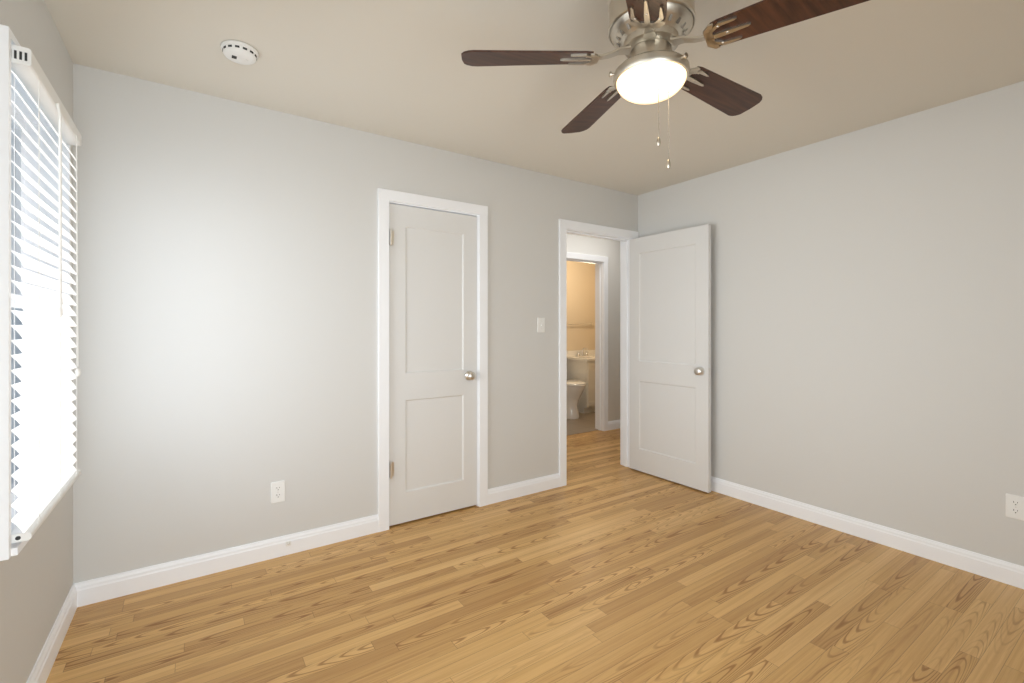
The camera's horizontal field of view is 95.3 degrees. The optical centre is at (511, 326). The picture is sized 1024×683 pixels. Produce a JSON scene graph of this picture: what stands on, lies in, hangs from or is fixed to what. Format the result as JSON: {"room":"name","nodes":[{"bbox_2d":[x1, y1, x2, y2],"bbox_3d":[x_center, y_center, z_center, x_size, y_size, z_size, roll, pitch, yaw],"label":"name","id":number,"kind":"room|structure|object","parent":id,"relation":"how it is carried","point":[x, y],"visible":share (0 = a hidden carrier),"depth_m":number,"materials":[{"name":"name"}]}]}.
{"room":"empty bedroom","nodes":[
{"label":"empty bedroom","id":0,"kind":"room"},
{"bbox_2d":[0,0,72,682],"bbox_3d":[-0.959,0.036,0.503,0.120,2.440,3.770,0,0,-34],"label":"wall","id":1,"kind":"structure","parent":0,"point":[36,582],"depth_m":1.63,"materials":[{"name":"white paint"}]},
{"bbox_2d":[0,24,70,560],"bbox_3d":[-1.584,-0.089,1.477,0.182,1.450,0.795,0,0,-34],"label":"window","id":2,"kind":"structure","parent":1,"relation":"in","point":[8,549],"depth_m":1.23,"materials":[{"name":"white plastic"}]},
{"bbox_2d":[11,44,80,542],"bbox_3d":[-1.504,-0.088,1.532,0.068,1.328,0.676,0,0,-34],"label":"window blinds","id":3,"kind":"object","parent":2,"relation":"attached to","point":[45,460],"depth_m":1.43,"materials":[{"name":"white plastic"}]},
{"bbox_2d":[73,63,637,583],"bbox_3d":[0.437,0.036,3.803,6.140,2.440,0.120,0,0,-34],"label":"wall","id":4,"kind":"structure","parent":0,"point":[228,249],"depth_m":2.48,"materials":[{"name":"white paint"}]},
{"bbox_2d":[271,480,284,503],"bbox_3d":[-1.281,0.904,2.558,0.070,0.115,0.008,0,0,-34],"label":"wall outlet","id":5,"kind":"object","parent":4,"relation":"attached to","point":[277,488],"visible":1,"depth_m":2.56,"materials":[{"name":"white plastic"}]},
{"bbox_2d":[389,203,476,525],"bbox_3d":[-0.517,0.236,3.110,0.634,2.016,0.157,0,0,-34],"label":"closet door","id":6,"kind":"structure","parent":4,"relation":"in","point":[433,253],"depth_m":3.09,"materials":[{"name":"white wood"}]},
{"bbox_2d":[378,188,487,531],"bbox_3d":[-0.532,0.202,3.134,0.781,2.108,0.138,0,0,-34],"label":"trim","id":7,"kind":"structure","parent":4,"relation":"attached to","point":[385,196],"depth_m":2.91,"materials":[{"name":"white wood"}]},
{"bbox_2d":[26,420,1023,682],"bbox_3d":[1.156,1.204,2.744,5.900,0.104,4.860,0,0,-34],"label":"baseboard","id":8,"kind":"structure","parent":4,"relation":"attached to","point":[100,589],"depth_m":2.49,"materials":[{"name":"white wood"}]},
{"bbox_2d":[537,317,544,331],"bbox_3d":[0.228,-0.016,3.577,0.070,0.115,0.019,0,0,-34],"label":"light switch","id":9,"kind":"object","parent":4,"relation":"attached to","point":[540,320],"visible":1,"depth_m":3.58,"materials":[{"name":"white plastic"}]},
{"bbox_2d":[559,219,638,486],"bbox_3d":[0.712,0.202,3.990,0.914,2.108,0.156,0,0,-34],"label":"door frame","id":10,"kind":"structure","parent":4,"relation":"attached to","point":[566,227],"depth_m":3.98,"materials":[{"name":"white wood"}]},
{"bbox_2d":[630,224,710,492],"bbox_3d":[1.273,0.236,3.833,0.147,2.016,0.774,0,0,-35],"label":"bedroom door","id":11,"kind":"structure","parent":10,"relation":"attached to","point":[670,272],"depth_m":3.77,"materials":[{"name":"white wood"}]},
{"bbox_2d":[44,0,1023,194],"bbox_3d":[0.757,-1.234,3.332,6.140,0.100,6.520,0,0,-34],"label":"ceiling","id":12,"kind":"structure","parent":0,"point":[396,69],"depth_m":2.12,"materials":[{"name":"beige paint"}]},
{"bbox_2d":[220,40,258,64],"bbox_3d":[-1.161,-1.163,1.992,0.142,0.042,0.142,0,0,-34],"label":"smoke detector","id":13,"kind":"object","parent":12,"relation":"attached to","point":[239,52],"visible":1,"depth_m":1.96,"materials":[{"name":"white plastic"}]},
{"bbox_2d":[461,0,869,168],"bbox_3d":[0.495,-0.845,1.569,1.157,0.678,1.207,0,0,-34],"label":"ceiling fan","id":14,"kind":"object","parent":12,"relation":"hanging from","point":[648,32],"depth_m":1.48,"materials":[{"name":"brown wood"}]},
{"bbox_2d":[46,412,1023,682],"bbox_3d":[0.757,1.304,3.332,6.140,0.104,6.520,0,0,-34],"label":"floor","id":15,"kind":"structure","parent":0,"point":[616,573],"depth_m":2.09,"materials":[{"name":"brown wood"}]},
{"bbox_2d":[567,351,585,418],"bbox_3d":[0.715,0.805,6.598,0.534,0.903,0.810,0,0,-34],"label":"toilet","id":16,"kind":"object","parent":15,"relation":"on","point":[575,388],"visible":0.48,"depth_m":6.34,"materials":[{"name":"white ceramic"}]},
{"bbox_2d":[567,348,594,412],"bbox_3d":[1.222,0.787,7.097,0.710,0.939,0.563,0,0,-34],"label":"vanity","id":17,"kind":"object","parent":15,"relation":"on","point":[580,363],"visible":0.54,"depth_m":6.80,"materials":[{"name":"white"}]},
{"bbox_2d":[567,261,594,350],"bbox_3d":[0.800,0.036,6.444,2.470,2.440,1.420,0,0,-34],"label":"wall","id":18,"kind":"structure","parent":0,"point":[580,275],"depth_m":7.35,"materials":[{"name":"beige paint"}]},
{"bbox_2d":[567,323,593,325],"bbox_3d":[0.997,-0.044,7.251,0.752,0.051,0.066,0,0,-34],"label":"towel rail","id":19,"kind":"object","parent":18,"relation":"attached to","point":[590,324],"visible":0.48,"depth_m":7.30,"materials":[{"name":"silver metal"}]},
{"bbox_2d":[567,234,619,420],"bbox_3d":[1.097,0.036,5.056,3.640,2.440,1.210,0,0,-34],"label":"wall","id":20,"kind":"structure","parent":0,"point":[580,244],"depth_m":5.73,"materials":[{"name":"white paint"}]},
{"bbox_2d":[567,252,607,430],"bbox_3d":[0.778,0.202,5.498,0.836,2.108,0.156,0,0,-34],"label":"door frame","id":21,"kind":"structure","parent":20,"relation":"attached to","point":[601,262],"depth_m":5.66,"materials":[{"name":"white wood"}]},
{"bbox_2d":[638,81,1023,565],"bbox_3d":[2.241,0.036,2.678,0.120,2.440,3.770,0,0,-34],"label":"wall","id":22,"kind":"structure","parent":0,"point":[867,284],"depth_m":2.70,"materials":[{"name":"white paint"}]},
{"bbox_2d":[1005,493,1023,520],"bbox_3d":[2.444,0.874,2.266,0.008,0.115,0.070,0,0,-34],"label":"outlet","id":23,"kind":"object","parent":22,"relation":"attached to","point":[1014,504],"visible":1,"depth_m":2.27,"materials":[{"name":"white plastic"}]}
]}

